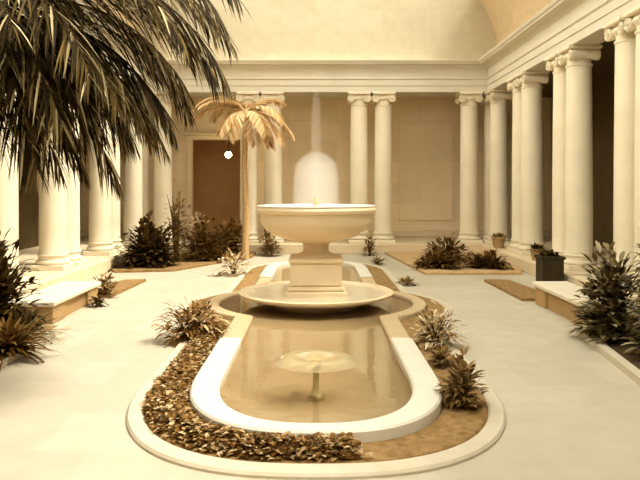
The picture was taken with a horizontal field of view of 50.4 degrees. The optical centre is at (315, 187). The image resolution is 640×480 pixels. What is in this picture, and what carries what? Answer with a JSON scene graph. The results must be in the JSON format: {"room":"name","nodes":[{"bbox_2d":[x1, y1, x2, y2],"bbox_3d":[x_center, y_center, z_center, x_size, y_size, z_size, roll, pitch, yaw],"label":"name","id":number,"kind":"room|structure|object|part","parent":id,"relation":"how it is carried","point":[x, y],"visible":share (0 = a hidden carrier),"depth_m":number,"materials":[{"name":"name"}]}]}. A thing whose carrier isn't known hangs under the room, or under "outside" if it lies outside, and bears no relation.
{"room":"courtyard garden","nodes":[
{"label":"courtyard garden","id":0,"kind":"room"},
{"bbox_2d":[18,84,80,249],"bbox_3d":[-9.150,-0.625,12.000,0.300,5.650,28.000,0,0,0],"label":"wall","id":1,"kind":"structure","parent":0,"point":[28,206],"depth_m":21.36,"materials":[{"name":"beige paint"}]},
{"bbox_2d":[79,0,150,40],"bbox_3d":[-5.885,-5.470,10.510,1.031,2.400,25.020,0,0,0],"label":"vault","id":2,"kind":"object","parent":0,"point":[112,10],"visible":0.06,"depth_m":21.35,"materials":[{"name":"paint"}]},
{"bbox_2d":[193,140,239,236],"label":"door","id":3,"kind":"structure","parent":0,"point":[216,177],"depth_m":29.00,"materials":[{"name":"brown wood"}]},
{"bbox_2d":[81,98,550,229],"bbox_3d":[0.000,-0.625,26.150,18.600,5.650,0.300,0,0,0],"label":"wall","id":4,"kind":"structure","parent":0,"point":[316,149],"depth_m":26.00,"materials":[{"name":"beige paint"}]},
{"bbox_2d":[185,133,239,236],"bbox_3d":[-3.800,-0.115,25.920,2.380,3.990,0.160,0,0,0],"label":"door frame","id":5,"kind":"structure","parent":4,"relation":"in","point":[195,136],"depth_m":25.93,"materials":[{"name":"beige wood"}]},
{"bbox_2d":[80,230,551,236],"bbox_3d":[0.000,1.740,25.950,18.000,0.280,0.100,0,0,0],"label":"baseboard","id":6,"kind":"structure","parent":4,"relation":"attached to","point":[83,233],"depth_m":25.90,"materials":[{"name":"stone"}]},
{"bbox_2d":[287,121,344,203],"bbox_3d":[0.000,-0.650,25.975,2.200,3.800,0.050,0,0,0],"label":"trim panel","id":7,"kind":"object","parent":4,"relation":"attached to","point":[288,122],"visible":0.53,"depth_m":25.95,"materials":[{"name":"beige paint"}]},
{"bbox_2d":[398,121,453,220],"bbox_3d":[4.200,-0.650,25.975,2.100,3.800,0.050,0,0,0],"label":"trim panel","id":8,"kind":"object","parent":4,"relation":"attached to","point":[399,122],"visible":1,"depth_m":25.95,"materials":[{"name":"beige paint"}]},
{"bbox_2d":[136,0,496,59],"bbox_3d":[0.000,-6.695,23.260,12.900,4.850,0.480,0,0,0],"label":"wall","id":9,"kind":"structure","parent":0,"point":[275,29],"depth_m":23.02,"materials":[{"name":"beige paint"}]},
{"bbox_2d":[0,254,639,479],"bbox_3d":[0.000,2.350,12.000,18.600,0.300,28.600,0,0,0],"label":"floor","id":10,"kind":"structure","parent":0,"point":[571,413],"depth_m":7.54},
{"bbox_2d":[0,323,69,367],"bbox_3d":[-3.890,2.154,6.500,0.120,0.088,8.200,0,0,0],"label":"kerb","id":11,"kind":"object","parent":10,"relation":"on","point":[7,359],"visible":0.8,"depth_m":9.66,"materials":[{"name":"stone"}]},
{"bbox_2d":[33,325,58,335],"bbox_3d":[-4.695,2.169,6.550,1.490,0.058,8.100,0,0,0],"label":"planting bed","id":12,"kind":"object","parent":10,"relation":"on","point":[53,326],"visible":0.02,"depth_m":10.36,"materials":[{"name":"soil"}]},
{"bbox_2d":[0,228,48,329],"bbox_3d":[-4.572,1.319,9.906,1.420,1.701,1.317,0,0,0],"label":"leafy shrub","id":13,"kind":"object","parent":12,"relation":"on","point":[8,292],"visible":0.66,"depth_m":9.90,"materials":[{"name":"green plant"}]},
{"bbox_2d":[0,310,63,370],"bbox_3d":[-3.946,1.965,8.677,1.370,0.764,1.229,0,0,-41],"label":"fern","id":14,"kind":"object","parent":12,"relation":"on","point":[13,338],"visible":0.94,"depth_m":8.60,"materials":[{"name":"brown plant"}]},
{"bbox_2d":[9,306,72,343],"bbox_3d":[-4.184,1.982,9.665,1.393,0.736,1.363,0,0,0],"label":"fern","id":15,"kind":"object","parent":12,"relation":"on","point":[28,316],"visible":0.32,"depth_m":9.77,"materials":[{"name":"green plant"}]},
{"bbox_2d":[0,0,250,201],"bbox_3d":[-3.223,-0.418,6.919,5.063,5.182,3.163,0,0,-14],"label":"palm tree","id":16,"kind":"object","parent":12,"relation":"on","point":[49,56],"visible":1,"depth_m":6.69,"materials":[{"name":"green plant"}]},
{"bbox_2d":[8,281,100,323],"bbox_3d":[-4.575,2.010,12.100,0.750,0.379,2.400,0,0,0],"label":"stone bench","id":17,"kind":"object","parent":10,"relation":"on","point":[68,297],"visible":0.78,"depth_m":11.77,"materials":[{"name":"beige stone"}]},
{"bbox_3d":[-4.575,1.865,12.100,0.750,0.090,2.400,0,0,0],"label":"seat","id":18,"kind":"part","parent":17,"relation":"part of","materials":[{"name":"stone"}]},
{"bbox_2d":[86,294,108,307],"bbox_3d":[-4.037,2.084,12.571,0.429,0.250,0.439,0,0,-22],"label":"bush","id":19,"kind":"object","parent":10,"relation":"on","point":[97,301],"visible":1,"depth_m":12.59,"materials":[{"name":"green plant"}]},
{"bbox_2d":[98,279,145,297],"bbox_3d":[-4.375,2.169,14.800,0.649,0.058,2.429,0,0,2],"label":"planting bed","id":20,"kind":"object","parent":10,"relation":"on","point":[124,285],"visible":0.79,"depth_m":14.91,"materials":[{"name":"soil"}]},
{"bbox_2d":[93,269,121,295],"bbox_3d":[-4.258,1.895,13.758,0.716,0.524,0.673,0,0,0],"label":"bush","id":21,"kind":"object","parent":20,"relation":"on","point":[104,283],"visible":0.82,"depth_m":13.70,"materials":[{"name":"green plant"}]},
{"bbox_2d":[110,252,255,272],"bbox_3d":[-3.720,2.169,20.145,3.440,0.058,5.090,0,0,0],"label":"planting bed","id":22,"kind":"object","parent":10,"relation":"on","point":[183,265],"visible":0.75,"depth_m":18.54,"materials":[{"name":"soil"}]},
{"bbox_2d":[112,210,184,269],"bbox_3d":[-4.712,1.390,18.736,1.929,1.570,2.061,0,0,38],"label":"shrub","id":23,"kind":"object","parent":22,"relation":"on","point":[150,248],"visible":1,"depth_m":18.48,"materials":[{"name":"green plant"}]},
{"bbox_2d":[161,179,192,258],"bbox_3d":[-4.123,0.939,20.318,1.066,2.414,1.081,0,0,-33],"label":"shrub","id":24,"kind":"object","parent":22,"relation":"on","point":[175,218],"visible":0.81,"depth_m":20.23,"materials":[{"name":"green plant"}]},
{"bbox_2d":[185,211,212,254],"bbox_3d":[-3.735,1.449,21.989,1.117,1.424,1.127,0,0,0],"label":"flowering plant","id":25,"kind":"object","parent":22,"relation":"on","point":[199,212],"visible":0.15,"depth_m":22.00,"materials":[{"name":"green plant"}]},
{"bbox_2d":[174,216,238,261],"bbox_3d":[-3.370,1.504,20.321,1.817,1.348,1.918,0,0,44],"label":"bush","id":26,"kind":"object","parent":22,"relation":"on","point":[208,243],"visible":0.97,"depth_m":20.16,"materials":[{"name":"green plant"}]},
{"bbox_2d":[216,215,249,254],"bbox_3d":[-2.725,1.519,21.887,1.327,1.271,1.406,0,0,-28],"label":"bush","id":27,"kind":"object","parent":22,"relation":"on","point":[236,231],"visible":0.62,"depth_m":21.77,"materials":[{"name":"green plant"}]},
{"bbox_2d":[192,96,294,258],"bbox_3d":[-2.293,-0.341,21.017,3.151,5.008,2.723,0,0,16],"label":"palm","id":28,"kind":"object","parent":22,"relation":"on","point":[254,113],"visible":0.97,"depth_m":20.80,"materials":[{"name":"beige plant"}]},
{"bbox_2d":[149,296,230,347],"bbox_3d":[-1.781,1.921,9.920,1.172,0.736,1.294,0,0,0],"label":"flowering bush","id":29,"kind":"object","parent":10,"relation":"on","point":[193,324],"visible":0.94,"depth_m":9.68,"materials":[{"name":"green plant"}]},
{"bbox_2d":[212,247,254,275],"bbox_3d":[-2.074,1.859,17.238,1.119,0.765,1.084,0,0,0],"label":"bush","id":30,"kind":"object","parent":10,"relation":"on","point":[232,266],"visible":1,"depth_m":17.15,"materials":[{"name":"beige plant"}]},
{"bbox_2d":[260,226,271,254],"bbox_3d":[-1.604,1.526,22.392,0.569,1.389,0.648,0,0,20],"label":"shrub","id":31,"kind":"object","parent":10,"relation":"on","point":[267,235],"visible":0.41,"depth_m":22.37,"materials":[{"name":"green plant"}]},
{"bbox_2d":[259,235,284,256],"bbox_3d":[-1.476,1.874,22.031,0.889,0.689,0.881,0,0,31],"label":"rounded bush","id":32,"kind":"object","parent":10,"relation":"on","point":[270,248],"visible":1,"depth_m":21.94,"materials":[{"name":"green plant"}]},
{"bbox_2d":[190,261,441,442],"bbox_3d":[0.000,2.129,12.600,4.040,0.138,13.680,0,0,0],"label":"pool","id":33,"kind":"object","parent":10,"relation":"on","point":[389,393],"visible":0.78,"depth_m":7.93,"materials":[{"name":"white stone"}]},
{"bbox_2d":[238,197,393,313],"bbox_3d":[0.000,0.188,12.600,2.860,4.000,2.860,0,0,0],"label":"fountain","id":34,"kind":"object","parent":33,"relation":"on","point":[315,285],"visible":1,"depth_m":12.04,"materials":[{"name":"stone"}]},
{"bbox_2d":[256,197,375,242],"bbox_3d":[0.000,0.583,12.600,2.220,0.830,2.220,0,0,0],"label":"basin","id":35,"kind":"object","parent":34,"relation":"in","point":[315,222],"depth_m":11.77,"materials":[{"name":"stone"}]},
{"bbox_2d":[238,281,393,307],"bbox_3d":[0.000,1.990,12.600,2.860,0.195,2.860,0,0,0],"label":"basin","id":36,"kind":"object","parent":34,"relation":"in","point":[270,293],"depth_m":12.04,"materials":[{"name":"stone"}]},
{"bbox_2d":[274,349,357,401],"bbox_3d":[0.000,1.968,7.050,0.880,0.440,0.880,0,0,0],"label":"spout","id":37,"kind":"object","parent":33,"relation":"on","point":[332,356],"visible":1,"depth_m":7.02,"materials":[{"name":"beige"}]},
{"bbox_3d":[0.000,2.007,7.050,0.200,0.360,0.200,0,0,0],"label":"stem","id":38,"kind":"part","parent":37,"relation":"part of","materials":[{"name":"beige stone"}]},
{"bbox_2d":[126,262,505,478],"bbox_3d":[0.000,2.179,12.600,4.960,0.038,14.940,0,0,0],"label":"kerb","id":39,"kind":"object","parent":10,"relation":"on","point":[494,427],"visible":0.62,"depth_m":5.49,"materials":[{"name":"stone"}]},
{"bbox_2d":[144,264,487,463],"bbox_3d":[0.000,2.181,12.600,4.680,0.032,14.500,0,0,0],"label":"soil","id":40,"kind":"object","parent":10,"relation":"on","point":[452,428],"visible":0.25,"depth_m":6.02,"materials":[{"name":"brown soil"}]},
{"bbox_2d":[140,320,372,463],"bbox_3d":[-1.231,2.092,7.707,1.660,0.190,5.479,0,0,-20],"label":"ivy","id":41,"kind":"object","parent":40,"relation":"on","point":[172,389],"visible":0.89,"depth_m":5.79,"materials":[{"name":"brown plant"}]},
{"bbox_2d":[425,344,453,368],"bbox_3d":[1.508,2.028,8.294,0.397,0.304,0.445,0,0,0],"label":"flowering bush","id":42,"kind":"object","parent":40,"relation":"on","point":[441,355],"visible":0.98,"depth_m":8.26,"materials":[{"name":"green plant"}]},
{"bbox_2d":[409,301,470,351],"bbox_3d":[1.696,1.907,9.405,0.867,0.643,0.929,0,0,0],"label":"flowering bush","id":43,"kind":"object","parent":40,"relation":"on","point":[429,328],"visible":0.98,"depth_m":9.34,"materials":[{"name":"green plant"}]},
{"bbox_2d":[433,346,489,410],"bbox_3d":[1.464,1.877,6.747,0.586,0.625,0.521,0,0,0],"label":"flowering bush","id":44,"kind":"object","parent":40,"relation":"on","point":[462,385],"visible":0.99,"depth_m":6.71,"materials":[{"name":"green plant"}]},
{"bbox_2d":[362,234,378,255],"bbox_3d":[1.767,1.863,22.126,0.732,0.724,0.632,0,0,0],"label":"rounded bush","id":45,"kind":"object","parent":10,"relation":"on","point":[369,244],"visible":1,"depth_m":22.05,"materials":[{"name":"green plant"}]},
{"bbox_2d":[370,256,387,264],"bbox_3d":[1.790,2.091,19.617,0.577,0.277,0.555,0,0,0],"label":"rounded bush","id":46,"kind":"object","parent":10,"relation":"on","point":[377,258],"visible":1,"depth_m":19.53,"materials":[{"name":"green plant"}]},
{"bbox_2d":[396,275,419,285],"bbox_3d":[2.031,2.113,15.348,0.622,0.210,0.583,0,0,-24],"label":"rounded bush","id":47,"kind":"object","parent":10,"relation":"on","point":[406,281],"visible":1,"depth_m":15.36,"materials":[{"name":"green plant"}]},
{"bbox_2d":[385,252,521,274],"bbox_3d":[3.870,2.169,19.945,3.140,0.058,5.490,0,0,0],"label":"planting bed","id":48,"kind":"object","parent":10,"relation":"on","point":[406,258],"visible":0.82,"depth_m":17.86,"materials":[{"name":"soil"}]},
{"bbox_2d":[410,246,463,269],"bbox_3d":[3.256,1.878,18.445,1.452,0.652,1.688,0,0,0],"label":"plant","id":49,"kind":"object","parent":48,"relation":"on","point":[437,260],"visible":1,"depth_m":18.14,"materials":[{"name":"green plant"}]},
{"bbox_2d":[422,232,475,262],"bbox_3d":[3.888,1.751,19.837,1.639,0.902,1.516,0,0,0],"label":"plant","id":50,"kind":"object","parent":48,"relation":"on","point":[450,247],"visible":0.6,"depth_m":19.83,"materials":[{"name":"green plant"}]},
{"bbox_2d":[461,248,513,269],"bbox_3d":[4.577,1.887,18.329,1.335,0.605,1.559,0,0,0],"label":"plant","id":51,"kind":"object","parent":48,"relation":"on","point":[489,260],"visible":0.98,"depth_m":18.11,"materials":[{"name":"green plant"}]},
{"bbox_2d":[484,279,534,300],"bbox_3d":[4.350,2.169,14.600,0.800,0.058,2.800,0,0,0],"label":"planting bed","id":52,"kind":"object","parent":10,"relation":"on","point":[519,291],"visible":0.79,"depth_m":14.48,"materials":[{"name":"soil"}]},
{"bbox_2d":[534,249,565,280],"bbox_3d":[5.127,1.763,14.899,0.713,0.873,0.615,0,0,12],"label":"potted plant","id":53,"kind":"object","parent":10,"relation":"on","point":[549,264],"visible":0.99,"depth_m":14.67,"materials":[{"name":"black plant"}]},
{"bbox_2d":[532,281,605,327],"bbox_3d":[4.460,1.990,11.750,0.680,0.419,2.500,0,0,0],"label":"stone bench","id":54,"kind":"object","parent":10,"relation":"on","point":[555,296],"visible":0.57,"depth_m":11.93,"materials":[{"name":"beige stone"}]},
{"bbox_3d":[4.460,1.825,11.750,0.680,0.090,2.500,0,0,0],"label":"seat","id":55,"kind":"part","parent":54,"relation":"part of","materials":[{"name":"stone"}]},
{"bbox_2d":[575,327,639,385],"bbox_3d":[3.510,2.154,6.350,0.119,0.088,7.973,0,0,7],"label":"kerb","id":56,"kind":"object","parent":10,"relation":"on","point":[625,366],"visible":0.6,"depth_m":8.52,"materials":[{"name":"stone"}]},
{"bbox_2d":[594,330,639,369],"bbox_3d":[4.270,2.169,6.400,2.340,0.058,7.800,0,0,0],"label":"planting bed","id":57,"kind":"object","parent":10,"relation":"on","point":[617,346],"visible":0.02,"depth_m":9.07,"materials":[{"name":"soil"}]},
{"bbox_2d":[564,240,639,342],"bbox_3d":[4.302,1.471,9.828,1.381,1.436,1.465,0,0,0],"label":"leafy shrub","id":58,"kind":"object","parent":57,"relation":"on","point":[609,290],"visible":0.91,"depth_m":9.60,"materials":[{"name":"green plant"}]},
{"bbox_2d":[616,217,639,360],"bbox_3d":[4.467,1.116,8.658,1.334,2.152,1.410,0,0,0],"label":"leafy shrub","id":59,"kind":"object","parent":57,"relation":"on","point":[635,312],"visible":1,"depth_m":8.71,"materials":[{"name":"green plant"}]},
{"bbox_2d":[11,237,638,315],"bbox_3d":[0.000,2.039,12.000,18.000,0.319,28.000,0,0,0],"label":"floor","id":60,"kind":"structure","parent":0,"point":[95,266],"depth_m":19.25,"materials":[{"name":"stone"}]},
{"bbox_2d":[0,92,27,286],"bbox_3d":[-6.100,-0.685,13.180,0.770,5.130,0.830,0,0,0],"label":"column","id":61,"kind":"structure","parent":60,"relation":"on","point":[9,196],"depth_m":12.99,"materials":[{"name":"stone"}]},
{"bbox_2d":[30,117,74,270],"bbox_3d":[-6.100,-0.685,15.770,0.770,5.130,0.830,0,0,0],"label":"column","id":62,"kind":"structure","parent":60,"relation":"on","point":[52,254],"depth_m":15.50,"materials":[{"name":"stone"}]},
{"bbox_2d":[67,106,86,266],"bbox_3d":[-6.100,-0.685,16.630,0.770,5.130,0.830,0,0,0],"label":"column","id":63,"kind":"structure","parent":60,"relation":"on","point":[73,195],"depth_m":16.44,"materials":[{"name":"stone"}]},
{"bbox_2d":[83,87,116,255],"bbox_3d":[-6.100,-0.685,19.220,0.770,5.130,0.830,0,0,0],"label":"column","id":64,"kind":"structure","parent":60,"relation":"on","point":[100,242],"depth_m":18.95,"materials":[{"name":"stone"}]},
{"bbox_2d":[111,77,124,252],"bbox_3d":[-6.100,-0.685,20.080,0.770,5.130,0.830,0,0,0],"label":"column","id":65,"kind":"structure","parent":60,"relation":"on","point":[116,240],"depth_m":19.91,"materials":[{"name":"stone"}]},
{"bbox_2d":[121,90,145,244],"bbox_3d":[-6.100,-0.685,22.670,0.770,5.130,0.830,0,0,0],"label":"column","id":66,"kind":"structure","parent":60,"relation":"on","point":[133,197],"depth_m":22.40,"materials":[{"name":"stone"}]},
{"bbox_2d":[142,103,148,223],"bbox_3d":[-6.100,-0.685,23.530,0.770,5.130,0.830,0,0,0],"label":"column","id":67,"kind":"structure","parent":60,"relation":"on","point":[145,151],"depth_m":23.35,"materials":[{"name":"stone"}]},
{"bbox_2d":[154,92,173,243],"bbox_3d":[-5.240,-0.685,23.300,0.830,5.130,0.770,0,0,0],"label":"column","id":68,"kind":"structure","parent":60,"relation":"on","point":[162,173],"depth_m":23.03,"materials":[{"name":"stone"}]},
{"bbox_2d":[236,92,260,243],"bbox_3d":[-2.300,-0.685,23.300,0.830,5.130,0.770,0,0,0],"label":"column","id":69,"kind":"structure","parent":60,"relation":"on","point":[242,97],"depth_m":23.05,"materials":[{"name":"stone"}]},
{"bbox_2d":[260,92,285,243],"bbox_3d":[-1.470,-0.685,23.300,0.830,5.130,0.770,0,0,0],"label":"column","id":70,"kind":"structure","parent":60,"relation":"on","point":[272,159],"depth_m":23.03,"materials":[{"name":"stone"}]},
{"bbox_2d":[346,92,371,243],"bbox_3d":[1.470,-0.685,23.300,0.830,5.130,0.770,0,0,0],"label":"column","id":71,"kind":"structure","parent":60,"relation":"on","point":[358,101],"depth_m":23.03,"materials":[{"name":"stone"}]},
{"bbox_2d":[370,92,395,243],"bbox_3d":[2.300,-0.685,23.300,0.830,5.130,0.770,0,0,0],"label":"column","id":72,"kind":"structure","parent":60,"relation":"on","point":[383,101],"depth_m":23.03,"materials":[{"name":"stone"}]},
{"bbox_2d":[455,92,482,243],"bbox_3d":[5.240,-0.685,23.300,0.830,5.130,0.770,0,0,0],"label":"column","id":73,"kind":"structure","parent":60,"relation":"on","point":[468,233],"depth_m":23.03,"materials":[{"name":"stone"}]},
{"bbox_2d":[479,93,489,242],"bbox_3d":[6.100,-0.685,23.530,0.770,5.130,0.830,0,0,0],"label":"column","id":74,"kind":"structure","parent":60,"relation":"on","point":[486,151],"depth_m":23.35,"materials":[{"name":"stone"}]},
{"bbox_2d":[488,232,507,247],"bbox_3d":[5.723,1.631,21.308,0.511,0.499,0.641,0,0,-17],"label":"potted plant","id":75,"kind":"object","parent":60,"relation":"on","point":[498,240],"visible":1,"depth_m":21.16,"materials":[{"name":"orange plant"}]},
{"bbox_3d":[5.720,1.705,21.300,0.437,0.350,0.437,0,0,0],"label":"pot","id":76,"kind":"part","parent":75,"relation":"part of","materials":[{"name":"ceramic"}]},
{"bbox_2d":[485,89,512,244],"bbox_3d":[6.100,-0.685,22.670,0.770,5.130,0.830,0,0,0],"label":"column","id":77,"kind":"structure","parent":60,"relation":"on","point":[499,190],"depth_m":22.41,"materials":[{"name":"stone"}]},
{"bbox_2d":[506,76,521,252],"bbox_3d":[6.100,-0.685,20.080,0.770,5.130,0.830,0,0,0],"label":"column","id":78,"kind":"structure","parent":60,"relation":"on","point":[511,86],"depth_m":19.90,"materials":[{"name":"stone"}]},
{"bbox_2d":[514,71,549,255],"bbox_3d":[6.100,-0.685,19.220,0.770,5.130,0.830,0,0,0],"label":"column","id":79,"kind":"structure","parent":60,"relation":"on","point":[531,194],"depth_m":18.96,"materials":[{"name":"stone"}]},
{"bbox_2d":[527,243,547,260],"bbox_3d":[5.739,1.648,17.692,0.616,0.465,0.574,0,0,30],"label":"potted plant","id":80,"kind":"object","parent":60,"relation":"on","point":[536,248],"visible":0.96,"depth_m":17.62,"materials":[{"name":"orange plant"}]},
{"bbox_3d":[5.750,1.730,17.700,0.354,0.300,0.354,0,0,0],"label":"pot","id":81,"kind":"part","parent":80,"relation":"part of","materials":[{"name":"ceramic"}]},
{"bbox_2d":[544,52,566,255],"bbox_3d":[6.100,-0.685,16.630,0.770,5.130,0.830,0,0,0],"label":"column","id":82,"kind":"structure","parent":60,"relation":"on","point":[559,71],"depth_m":16.44,"materials":[{"name":"stone"}]},
{"bbox_2d":[557,45,602,270],"bbox_3d":[6.100,-0.685,15.770,0.770,5.130,0.830,0,0,0],"label":"column","id":83,"kind":"structure","parent":60,"relation":"on","point":[578,59],"depth_m":15.51,"materials":[{"name":"stone"}]},
{"bbox_2d":[602,16,635,285],"bbox_3d":[6.100,-0.685,13.180,0.770,5.130,0.830,0,0,0],"label":"column","id":84,"kind":"structure","parent":60,"relation":"on","point":[624,81],"depth_m":12.98,"materials":[{"name":"stone"}]},
{"bbox_2d":[622,5,639,293],"bbox_3d":[6.100,-0.685,12.320,0.770,5.130,0.830,0,0,0],"label":"column","id":85,"kind":"structure","parent":60,"relation":"on","point":[632,17],"depth_m":12.30,"materials":[{"name":"stone"}]},
{"bbox_2d":[178,40,615,97],"bbox_3d":[1.600,-3.550,12.000,15.400,0.200,28.600,0,0,0],"label":"ceiling","id":86,"kind":"structure","parent":0,"point":[605,66],"depth_m":23.11,"materials":[{"name":"beige paint"}]},
{"bbox_2d":[225,131,231,157],"bbox_3d":[-3.220,-2.272,25.000,0.230,2.335,0.230,0,0,0],"label":"hanging lamp","id":87,"kind":"object","parent":86,"relation":"hanging from","point":[228,154],"visible":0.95,"depth_m":24.95,"materials":[{"name":"beige glass"}]},
{"bbox_3d":[-3.220,-1.220,25.000,0.230,0.230,0.230,0,0,0],"label":"globe","id":88,"kind":"part","parent":87,"relation":"part of","materials":[{"name":"beige glass"}]},
{"bbox_2d":[479,0,552,43],"bbox_3d":[5.885,-5.470,10.510,1.031,2.400,25.020,0,0,0],"label":"vault","id":89,"kind":"object","parent":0,"point":[506,16],"visible":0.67,"depth_m":21.18,"materials":[{"name":"paint"}]},
{"bbox_2d":[551,74,614,249],"bbox_3d":[9.150,-0.625,12.000,0.300,5.650,28.000,0,0,0],"label":"wall","id":90,"kind":"structure","parent":0,"point":[602,89],"depth_m":21.36,"materials":[{"name":"brown paint"}]},
{"bbox_3d":[0.000,-1.035,-2.150,18.600,6.470,0.300,0,0,0],"label":"wall","id":91,"kind":"structure","parent":0,"visible":0},
{"bbox_2d":[1,0,639,93],"bbox_3d":[0.000,-3.760,10.800,12.800,1.020,25.600,0,0,0],"label":"entablature","id":92,"kind":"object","parent":91,"relation":"attached to","point":[560,24],"depth_m":22.68,"materials":[{"name":"stone"}]}
]}

